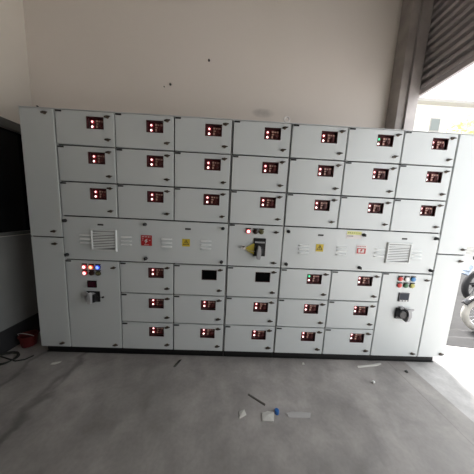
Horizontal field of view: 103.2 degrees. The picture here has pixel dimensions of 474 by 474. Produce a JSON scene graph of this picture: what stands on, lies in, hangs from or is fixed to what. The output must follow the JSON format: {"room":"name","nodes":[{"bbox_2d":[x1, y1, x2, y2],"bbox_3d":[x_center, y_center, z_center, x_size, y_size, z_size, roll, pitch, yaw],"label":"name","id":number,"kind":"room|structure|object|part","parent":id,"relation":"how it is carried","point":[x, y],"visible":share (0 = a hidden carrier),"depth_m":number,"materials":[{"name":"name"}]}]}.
{"room":"electrical room","nodes":[
{"label":"electrical room","id":0,"kind":"room"},
{"bbox_2d":[0,0,31,236],"bbox_3d":[-2.162,-0.578,-0.834,0.200,4.000,5.670,3,8,-2],"label":"wall","id":1,"kind":"structure","parent":0,"point":[15,91],"depth_m":1.75,"materials":[{"name":"beige paint"}]},
{"bbox_2d":[0,116,30,236],"bbox_3d":[-2.164,-0.385,0.488,0.106,1.070,3.040,3,8,-2],"label":"window","id":2,"kind":"structure","parent":1,"relation":"in","point":[14,211],"depth_m":1.83,"materials":[{"name":"grey glass"}]},
{"bbox_2d":[0,234,37,331],"bbox_3d":[-2.124,0.755,-0.650,0.006,0.876,5.659,3,8,-2],"label":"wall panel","id":3,"kind":"structure","parent":1,"relation":"attached to","point":[18,294],"depth_m":1.85,"materials":[{"name":"grey paint"}]},
{"bbox_2d":[0,313,39,353],"bbox_3d":[-2.147,1.297,-0.578,0.014,0.220,5.659,3,8,-2],"label":"baseboard","id":4,"kind":"structure","parent":1,"relation":"attached to","point":[8,337],"depth_m":1.86,"materials":[{"name":"black"}]},
{"bbox_2d":[23,0,402,128],"bbox_3d":[-0.376,-0.884,2.125,3.900,4.000,0.200,3,8,-2],"label":"wall","id":5,"kind":"structure","parent":0,"point":[322,62],"depth_m":1.90,"materials":[{"name":"beige paint"}]},
{"bbox_2d":[384,0,421,129],"bbox_3d":[1.612,-0.784,2.113,0.080,4.000,0.335,3,8,-2],"label":"trim","id":6,"kind":"structure","parent":5,"relation":"attached to","point":[410,11],"depth_m":1.86,"materials":[{"name":"metal"}]},
{"bbox_2d":[0,247,473,473],"bbox_3d":[9.724,1.051,7.070,24.520,0.150,38.000,3,8,-2],"label":"floor","id":7,"kind":"structure","parent":0,"point":[83,413],"depth_m":1.34,"materials":[{"name":"concrete"}]},
{"bbox_2d":[0,351,33,365],"bbox_3d":[-2.047,1.098,1.706,0.298,0.024,0.167,3,8,-2],"label":"cable coil","id":8,"kind":"object","parent":7,"relation":"on","point":[8,352],"visible":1,"depth_m":1.72,"materials":[{"name":"black rubber"}]},
{"bbox_2d":[17,330,38,347],"bbox_3d":[-2.093,1.002,1.887,0.148,0.162,0.146,3,8,-2],"label":"tub","id":9,"kind":"object","parent":7,"relation":"on","point":[27,339],"visible":1,"depth_m":1.87,"materials":[{"name":"red plastic"}]},
{"bbox_2d":[18,106,75,351],"bbox_3d":[-1.668,0.015,1.785,0.278,2.184,0.317,3,8,-2],"label":"electrical cabinet","id":10,"kind":"object","parent":7,"relation":"on","point":[38,124],"visible":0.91,"depth_m":1.62,"materials":[{"name":"silver metal"}]},
{"bbox_3d":[-1.638,-0.526,1.581,0.269,1.037,0.020,3,8,-2],"label":"chamber door","id":11,"kind":"part","parent":10,"relation":"part of","materials":[{"name":"white metal"}]},
{"bbox_3d":[-1.689,0.514,1.719,0.269,1.041,0.020,3,8,-2],"label":"chamber door","id":12,"kind":"part","parent":10,"relation":"part of","materials":[{"name":"grey metal"}]},
{"bbox_2d":[54,108,232,355],"bbox_3d":[-0.808,0.057,1.787,1.440,2.184,0.362,3,8,-2],"label":"tall cabinet","id":13,"kind":"object","parent":7,"relation":"on","point":[145,197],"visible":1,"depth_m":1.65,"materials":[{"name":"silver metal"}]},
{"bbox_3d":[-1.238,-0.892,1.540,0.464,0.263,0.020,3,8,-2],"label":"feeder door","id":14,"kind":"part","parent":13,"relation":"part of","materials":[{"name":"white metal"}]},
{"bbox_3d":[-1.252,-0.612,1.578,0.464,0.281,0.020,3,8,-2],"label":"feeder door","id":15,"kind":"part","parent":13,"relation":"part of","materials":[{"name":"white metal"}]},
{"bbox_3d":[-1.266,-0.324,1.616,0.464,0.279,0.020,3,8,-2],"label":"feeder door","id":16,"kind":"part","parent":13,"relation":"part of","materials":[{"name":"grey metal"}]},
{"bbox_3d":[-1.313,0.544,1.676,0.038,0.103,0.034,3,8,-2],"label":"rotary handle","id":17,"kind":"part","parent":13,"relation":"part of","materials":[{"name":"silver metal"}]},
{"bbox_3d":[-1.313,0.539,1.716,0.120,0.100,0.008,3,8,-2],"label":"handle plate","id":18,"kind":"part","parent":13,"relation":"part of","materials":[{"name":"black plastic"}]},
{"bbox_3d":[-1.315,0.627,1.742,0.468,0.846,0.020,3,8,-2],"label":"breaker door","id":19,"kind":"part","parent":13,"relation":"part of","materials":[{"name":"grey metal"}]},
{"bbox_3d":[-1.156,-0.936,1.562,0.138,0.094,0.004,3,8,-2],"label":"mounting plate","id":20,"kind":"part","parent":13,"relation":"part of","materials":[{"name":"red"}]},
{"bbox_3d":[-1.169,-0.665,1.599,0.138,0.094,0.004,3,8,-2],"label":"mounting plate","id":21,"kind":"part","parent":13,"relation":"part of","materials":[{"name":"red"}]},
{"bbox_3d":[-1.183,-0.376,1.637,0.138,0.094,0.004,3,8,-2],"label":"mounting plate","id":22,"kind":"part","parent":13,"relation":"part of","materials":[{"name":"red"}]},
{"bbox_2d":[90,229,117,251],"bbox_3d":[-1.168,0.025,1.647,0.220,0.190,0.015,3,8,-2],"label":"vent grille","id":23,"kind":"object","parent":13,"relation":"attached to","point":[101,240],"depth_m":1.65,"materials":[{"name":"white plastic"}]},
{"bbox_3d":[-0.760,-0.870,1.554,0.471,0.263,0.020,3,8,-2],"label":"feeder door","id":24,"kind":"part","parent":13,"relation":"part of","materials":[{"name":"white metal"}]},
{"bbox_3d":[-0.774,-0.590,1.591,0.471,0.281,0.020,3,8,-2],"label":"feeder door","id":25,"kind":"part","parent":13,"relation":"part of","materials":[{"name":"white metal"}]},
{"bbox_3d":[-0.788,-0.302,1.629,0.471,0.279,0.020,3,8,-2],"label":"feeder door","id":26,"kind":"part","parent":13,"relation":"part of","materials":[{"name":"grey metal"}]},
{"bbox_3d":[-0.821,0.371,1.718,0.471,0.283,0.020,3,8,-2],"label":"feeder door","id":27,"kind":"part","parent":13,"relation":"part of","materials":[{"name":"grey metal"}]},
{"bbox_3d":[-0.849,0.935,1.794,0.471,0.268,0.020,3,8,-2],"label":"feeder door","id":28,"kind":"part","parent":13,"relation":"part of","materials":[{"name":"grey metal"}]},
{"bbox_3d":[-0.835,0.657,1.756,0.471,0.273,0.020,3,8,-2],"label":"feeder door","id":29,"kind":"part","parent":13,"relation":"part of","materials":[{"name":"grey metal"}]},
{"bbox_3d":[-0.674,-0.914,1.576,0.138,0.094,0.004,3,8,-2],"label":"mounting plate","id":30,"kind":"part","parent":13,"relation":"part of","materials":[{"name":"red"}]},
{"bbox_3d":[-0.702,-0.354,1.650,0.138,0.094,0.004,3,8,-2],"label":"mounting plate","id":31,"kind":"part","parent":13,"relation":"part of","materials":[{"name":"red"}]},
{"bbox_3d":[-0.688,-0.643,1.612,0.138,0.094,0.004,3,8,-2],"label":"mounting plate","id":32,"kind":"part","parent":13,"relation":"part of","materials":[{"name":"red"}]},
{"bbox_3d":[-0.749,0.608,1.778,0.138,0.094,0.004,3,8,-2],"label":"mounting plate","id":33,"kind":"part","parent":13,"relation":"part of","materials":[{"name":"red"}]},
{"bbox_3d":[-0.735,0.317,1.739,0.138,0.094,0.004,3,8,-2],"label":"mounting plate","id":34,"kind":"part","parent":13,"relation":"part of","materials":[{"name":"red"}]},
{"bbox_3d":[-0.763,0.889,1.815,0.138,0.094,0.004,3,8,-2],"label":"mounting plate","id":35,"kind":"part","parent":13,"relation":"part of","materials":[{"name":"red"}]},
{"bbox_3d":[-0.370,0.957,1.807,0.466,0.268,0.020,3,8,-2],"label":"feeder door","id":36,"kind":"part","parent":13,"relation":"part of","materials":[{"name":"grey metal"}]},
{"bbox_3d":[-0.356,0.678,1.770,0.466,0.273,0.020,3,8,-2],"label":"feeder door","id":37,"kind":"part","parent":13,"relation":"part of","materials":[{"name":"grey metal"}]},
{"bbox_3d":[-0.342,0.392,1.732,0.466,0.283,0.020,3,8,-2],"label":"feeder door","id":38,"kind":"part","parent":13,"relation":"part of","materials":[{"name":"grey metal"}]},
{"bbox_3d":[-0.309,-0.280,1.642,0.466,0.279,0.020,3,8,-2],"label":"feeder door","id":39,"kind":"part","parent":13,"relation":"part of","materials":[{"name":"grey metal"}]},
{"bbox_3d":[-0.295,-0.568,1.604,0.466,0.281,0.020,3,8,-2],"label":"feeder door","id":40,"kind":"part","parent":13,"relation":"part of","materials":[{"name":"white metal"}]},
{"bbox_3d":[-0.281,-0.848,1.567,0.466,0.263,0.020,3,8,-2],"label":"feeder door","id":41,"kind":"part","parent":13,"relation":"part of","materials":[{"name":"white metal"}]},
{"bbox_3d":[-0.283,0.911,1.829,0.138,0.094,0.004,3,8,-2],"label":"mounting plate","id":42,"kind":"part","parent":13,"relation":"part of","materials":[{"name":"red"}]},
{"bbox_3d":[-0.269,0.629,1.791,0.138,0.094,0.004,3,8,-2],"label":"mounting plate","id":43,"kind":"part","parent":13,"relation":"part of","materials":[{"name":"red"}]},
{"bbox_3d":[-0.222,-0.332,1.663,0.138,0.094,0.004,3,8,-2],"label":"mounting plate","id":44,"kind":"part","parent":13,"relation":"part of","materials":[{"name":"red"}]},
{"bbox_3d":[-0.207,-0.621,1.625,0.138,0.094,0.004,3,8,-2],"label":"mounting plate","id":45,"kind":"part","parent":13,"relation":"part of","materials":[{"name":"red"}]},
{"bbox_3d":[-0.194,-0.892,1.589,0.138,0.094,0.004,3,8,-2],"label":"mounting plate","id":46,"kind":"part","parent":13,"relation":"part of","materials":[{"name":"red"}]},
{"bbox_2d":[239,410,245,418],"bbox_3d":[0.035,1.256,1.338,0.055,0.010,0.042,0,8,-22],"label":"paper scrap","id":47,"kind":"object","parent":7,"relation":"on","point":[242,413],"visible":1,"depth_m":1.33,"materials":[{"name":"grey paper"}]},
{"bbox_2d":[248,394,264,405],"bbox_3d":[0.150,1.249,1.449,0.145,0.006,0.014,8,9,32],"label":"wood sliver","id":48,"kind":"object","parent":7,"relation":"on","point":[251,396],"visible":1,"depth_m":1.45,"materials":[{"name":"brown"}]},
{"bbox_2d":[223,116,291,357],"bbox_3d":[0.160,0.071,1.807,0.490,2.246,0.366,3,8,-2],"label":"tall cabinet","id":49,"kind":"object","parent":7,"relation":"on","point":[260,149],"visible":1,"depth_m":1.67,"materials":[{"name":"silver metal"}]},
{"bbox_3d":[0.118,0.979,1.820,0.474,0.268,0.020,3,8,-2],"label":"feeder door","id":50,"kind":"part","parent":49,"relation":"part of","materials":[{"name":"grey metal"}]},
{"bbox_3d":[0.132,0.701,1.783,0.474,0.273,0.020,3,8,-2],"label":"feeder door","id":51,"kind":"part","parent":49,"relation":"part of","materials":[{"name":"grey metal"}]},
{"bbox_3d":[0.146,0.415,1.745,0.474,0.283,0.020,3,8,-2],"label":"feeder door","id":52,"kind":"part","parent":49,"relation":"part of","materials":[{"name":"grey metal"}]},
{"bbox_3d":[0.162,0.077,1.700,0.481,0.376,0.020,3,8,-2],"label":"breaker door","id":53,"kind":"part","parent":49,"relation":"part of","materials":[{"name":"grey metal"}]},
{"bbox_3d":[0.179,-0.258,1.656,0.474,0.279,0.020,3,8,-2],"label":"feeder door","id":54,"kind":"part","parent":49,"relation":"part of","materials":[{"name":"grey metal"}]},
{"bbox_3d":[0.208,0.933,1.842,0.138,0.094,0.004,3,8,-2],"label":"mounting plate","id":55,"kind":"part","parent":49,"relation":"part of","materials":[{"name":"red"}]},
{"bbox_3d":[0.193,0.135,1.650,0.040,0.121,0.036,3,8,-2],"label":"rotary handle","id":56,"kind":"part","parent":49,"relation":"part of","materials":[{"name":"grey plastic"}]},
{"bbox_3d":[0.193,-0.546,1.617,0.474,0.281,0.020,3,8,-2],"label":"feeder door","id":57,"kind":"part","parent":49,"relation":"part of","materials":[{"name":"grey metal"}]},
{"bbox_3d":[0.201,0.088,1.687,0.110,0.164,0.010,3,8,-2],"label":"handle plate","id":58,"kind":"part","parent":49,"relation":"part of","materials":[{"name":"black plastic"}]},
{"bbox_3d":[0.222,0.652,1.805,0.138,0.094,0.004,3,8,-2],"label":"mounting plate","id":59,"kind":"part","parent":49,"relation":"part of","materials":[{"name":"red"}]},
{"bbox_3d":[0.207,-0.826,1.580,0.474,0.263,0.020,3,8,-2],"label":"feeder door","id":60,"kind":"part","parent":49,"relation":"part of","materials":[{"name":"white metal"}]},
{"bbox_3d":[0.270,-0.310,1.677,0.138,0.094,0.004,3,8,-2],"label":"mounting plate","id":61,"kind":"part","parent":49,"relation":"part of","materials":[{"name":"red"}]},
{"bbox_3d":[0.284,-0.599,1.638,0.138,0.094,0.004,3,8,-2],"label":"mounting plate","id":62,"kind":"part","parent":49,"relation":"part of","materials":[{"name":"red"}]},
{"bbox_3d":[0.297,-0.870,1.602,0.138,0.094,0.004,3,8,-2],"label":"mounting plate","id":63,"kind":"part","parent":49,"relation":"part of","materials":[{"name":"red"}]},
{"bbox_2d":[262,411,273,421],"bbox_3d":[0.221,1.263,1.330,0.095,0.016,0.069,3,8,-2],"label":"paper scrap","id":64,"kind":"object","parent":7,"relation":"on","point":[268,416],"visible":1,"depth_m":1.32,"materials":[{"name":"grey paper"}]},
{"bbox_2d":[274,408,278,414],"bbox_3d":[0.288,1.258,1.359,0.034,0.025,0.034,3,8,-2],"label":"cap","id":65,"kind":"object","parent":7,"relation":"on","point":[276,411],"visible":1,"depth_m":1.35,"materials":[{"name":"blue plastic"}]},
{"bbox_2d":[287,412,310,418],"bbox_3d":[0.448,1.275,1.351,0.180,0.010,0.042,3,8,-2],"label":"plastic wrapper","id":66,"kind":"object","parent":7,"relation":"on","point":[307,415],"visible":1,"depth_m":1.35,"materials":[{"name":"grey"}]},
{"bbox_2d":[272,123,459,361],"bbox_3d":[1.124,0.145,1.840,1.440,2.184,0.362,3,8,-2],"label":"tall cabinet","id":67,"kind":"object","parent":7,"relation":"on","point":[364,206],"visible":1,"depth_m":1.70,"materials":[{"name":"silver metal"}]},
{"bbox_3d":[0.606,1.002,1.833,0.466,0.268,0.020,3,8,-2],"label":"feeder door","id":68,"kind":"part","parent":67,"relation":"part of","materials":[{"name":"grey metal"}]},
{"bbox_3d":[0.619,0.723,1.796,0.466,0.273,0.020,3,8,-2],"label":"feeder door","id":69,"kind":"part","parent":67,"relation":"part of","materials":[{"name":"grey metal"}]},
{"bbox_3d":[0.633,0.437,1.758,0.466,0.283,0.020,3,8,-2],"label":"feeder door","id":70,"kind":"part","parent":67,"relation":"part of","materials":[{"name":"grey metal"}]},
{"bbox_3d":[0.703,0.674,1.818,0.138,0.094,0.004,3,8,-2],"label":"mounting plate","id":71,"kind":"part","parent":67,"relation":"part of","materials":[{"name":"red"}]},
{"bbox_3d":[0.666,-0.235,1.669,0.466,0.279,0.020,3,8,-2],"label":"feeder door","id":72,"kind":"part","parent":67,"relation":"part of","materials":[{"name":"grey metal"}]},
{"bbox_3d":[0.717,0.383,1.779,0.138,0.094,0.004,3,8,-2],"label":"mounting plate","id":73,"kind":"part","parent":67,"relation":"part of","materials":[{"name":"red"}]},
{"bbox_3d":[0.680,-0.524,1.631,0.466,0.281,0.020,3,8,-2],"label":"feeder door","id":74,"kind":"part","parent":67,"relation":"part of","materials":[{"name":"grey metal"}]},
{"bbox_3d":[0.694,-0.804,1.593,0.466,0.263,0.020,3,8,-2],"label":"feeder door","id":75,"kind":"part","parent":67,"relation":"part of","materials":[{"name":"white metal"}]},
{"bbox_3d":[0.750,-0.288,1.690,0.138,0.094,0.004,3,8,-2],"label":"mounting plate","id":76,"kind":"part","parent":67,"relation":"part of","materials":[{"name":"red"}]},
{"bbox_3d":[0.764,-0.577,1.652,0.138,0.094,0.004,3,8,-2],"label":"mounting plate","id":77,"kind":"part","parent":67,"relation":"part of","materials":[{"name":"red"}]},
{"bbox_3d":[0.777,-0.848,1.615,0.138,0.094,0.004,3,8,-2],"label":"mounting plate","id":78,"kind":"part","parent":67,"relation":"part of","materials":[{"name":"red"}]},
{"bbox_3d":[1.085,1.023,1.847,0.471,0.268,0.020,3,8,-2],"label":"feeder door","id":79,"kind":"part","parent":67,"relation":"part of","materials":[{"name":"grey metal"}]},
{"bbox_3d":[1.098,0.745,1.810,0.471,0.273,0.020,3,8,-2],"label":"feeder door","id":80,"kind":"part","parent":67,"relation":"part of","materials":[{"name":"grey metal"}]},
{"bbox_3d":[1.112,0.459,1.772,0.471,0.283,0.020,3,8,-2],"label":"feeder door","id":81,"kind":"part","parent":67,"relation":"part of","materials":[{"name":"grey metal"}]},
{"bbox_2d":[357,246,365,253],"bbox_3d":[1.135,0.113,1.713,0.082,0.070,0.001,3,8,-2],"label":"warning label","id":82,"kind":"object","parent":67,"relation":"attached to","point":[360,249],"depth_m":1.71,"materials":[{"name":"red"}]},
{"bbox_3d":[1.145,-0.214,1.682,0.471,0.279,0.020,3,8,-2],"label":"feeder door","id":83,"kind":"part","parent":67,"relation":"part of","materials":[{"name":"grey metal"}]},
{"bbox_3d":[1.159,-0.502,1.644,0.471,0.281,0.020,3,8,-2],"label":"feeder door","id":84,"kind":"part","parent":67,"relation":"part of","materials":[{"name":"grey metal"}]},
{"bbox_3d":[1.231,-0.266,1.703,0.138,0.094,0.004,3,8,-2],"label":"mounting plate","id":85,"kind":"part","parent":67,"relation":"part of","materials":[{"name":"red"}]},
{"bbox_3d":[1.173,-0.782,1.607,0.471,0.263,0.020,3,8,-2],"label":"feeder door","id":86,"kind":"part","parent":67,"relation":"part of","materials":[{"name":"white metal"}]},
{"bbox_3d":[1.246,-0.555,1.665,0.138,0.094,0.004,3,8,-2],"label":"mounting plate","id":87,"kind":"part","parent":67,"relation":"part of","materials":[{"name":"red"}]},
{"bbox_3d":[1.259,-0.826,1.629,0.138,0.094,0.004,3,8,-2],"label":"mounting plate","id":88,"kind":"part","parent":67,"relation":"part of","materials":[{"name":"red"}]},
{"bbox_3d":[1.567,0.725,1.799,0.098,0.106,0.016,3,8,-2],"label":"handle plate","id":89,"kind":"part","parent":67,"relation":"part of","materials":[{"name":"black plastic"}]},
{"bbox_2d":[384,242,412,263],"bbox_3d":[1.480,0.144,1.720,0.226,0.192,0.015,3,8,-2],"label":"vent grille","id":90,"kind":"object","parent":67,"relation":"attached to","point":[395,252],"depth_m":1.72,"materials":[{"name":"white plastic"}]},
{"bbox_3d":[1.578,0.759,1.822,0.468,0.846,0.020,3,8,-2],"label":"breaker door","id":91,"kind":"part","parent":67,"relation":"part of","materials":[{"name":"grey metal"}]},
{"bbox_3d":[1.604,0.730,1.770,0.057,0.124,0.048,3,8,-2],"label":"rotary handle","id":92,"kind":"part","parent":67,"relation":"part of","materials":[{"name":"grey plastic"}]},
{"bbox_3d":[1.623,-0.192,1.695,0.464,0.279,0.020,3,8,-2],"label":"feeder door","id":93,"kind":"part","parent":67,"relation":"part of","materials":[{"name":"grey metal"}]},
{"bbox_3d":[1.638,-0.480,1.657,0.464,0.281,0.020,3,8,-2],"label":"feeder door","id":94,"kind":"part","parent":67,"relation":"part of","materials":[{"name":"grey metal"}]},
{"bbox_3d":[1.710,-0.244,1.716,0.138,0.094,0.004,3,8,-2],"label":"mounting plate","id":95,"kind":"part","parent":67,"relation":"part of","materials":[{"name":"red"}]},
{"bbox_3d":[1.651,-0.760,1.620,0.464,0.263,0.020,3,8,-2],"label":"feeder door","id":96,"kind":"part","parent":67,"relation":"part of","materials":[{"name":"white metal"}]},
{"bbox_3d":[1.724,-0.533,1.678,0.138,0.094,0.004,3,8,-2],"label":"mounting plate","id":97,"kind":"part","parent":67,"relation":"part of","materials":[{"name":"red"}]},
{"bbox_2d":[357,363,380,367],"bbox_3d":[1.301,1.252,1.837,0.275,0.010,0.024,1,8,-11],"label":"strip","id":98,"kind":"object","parent":7,"relation":"on","point":[376,364],"visible":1,"depth_m":1.83,"materials":[{"name":"white plastic"}]},
{"bbox_2d":[411,133,473,361],"bbox_3d":[1.983,0.181,1.886,0.278,2.184,0.317,3,8,-2],"label":"electrical cabinet","id":99,"kind":"object","parent":7,"relation":"on","point":[458,214],"visible":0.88,"depth_m":1.74,"materials":[{"name":"silver metal"}]},
{"bbox_3d":[1.962,0.680,1.819,0.269,1.041,0.020,3,8,-2],"label":"chamber door","id":100,"kind":"part","parent":99,"relation":"part of","materials":[{"name":"grey metal"}]},
{"bbox_3d":[2.013,-0.360,1.681,0.269,1.037,0.020,3,8,-2],"label":"chamber door","id":101,"kind":"part","parent":99,"relation":"part of","materials":[{"name":"grey metal"}]},
{"bbox_2d":[413,97,473,246],"bbox_3d":[13.033,-3.774,13.483,9.600,8.040,5.550,3,8,-2],"label":"building","id":102,"kind":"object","parent":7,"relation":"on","point":[432,114],"visible":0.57,"depth_m":10.58,"materials":[{"name":"grey"}]},
{"bbox_3d":[11.197,-6.372,10.614,0.480,0.600,0.012,3,8,-2],"label":"pane","id":103,"kind":"part","parent":102,"relation":"part of","materials":[{"name":"grey glass"}]},
{"bbox_2d":[440,111,473,133],"bbox_3d":[11.103,-2.508,8.674,3.306,6.624,3.075,8,9,36],"label":"tree","id":104,"kind":"object","parent":7,"relation":"on","point":[468,124],"visible":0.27,"depth_m":8.70,"materials":[{"name":"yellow plant"}]},
{"bbox_2d":[460,295,473,330],"bbox_3d":[3.816,0.859,2.340,1.632,0.901,0.588,4,8,10],"label":"motorcycle","id":105,"kind":"object","parent":7,"relation":"on","point":[468,302],"visible":1,"depth_m":2.48,"materials":[{"name":"silver metal"}]},
{"bbox_2d":[461,256,473,297],"bbox_3d":[5.026,0.671,3.545,1.943,1.073,0.699,2,8,-9],"label":"motorcycle","id":106,"kind":"object","parent":7,"relation":"on","point":[468,268],"visible":0.83,"depth_m":3.40,"materials":[{"name":"metal"}]},
{"bbox_3d":[1.950,-0.404,-0.622,0.200,4.000,5.870,3,8,-2],"label":"wall","id":107,"kind":"structure","parent":0,"visible":0},
{"bbox_2d":[402,0,433,129],"bbox_3d":[1.702,-0.779,2.105,0.100,4.000,0.355,3,8,-2],"label":"trim","id":108,"kind":"structure","parent":107,"relation":"attached to","point":[426,8],"depth_m":1.81,"materials":[{"name":"metal"}]},
{"bbox_2d":[419,0,473,96],"bbox_3d":[1.872,-1.813,0.504,0.046,1.165,3.240,3,8,-2],"label":"rolling shutter","id":109,"kind":"object","parent":107,"relation":"attached to","point":[450,44],"visible":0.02,"depth_m":1.62,"materials":[{"name":"grey metal"}]}
]}

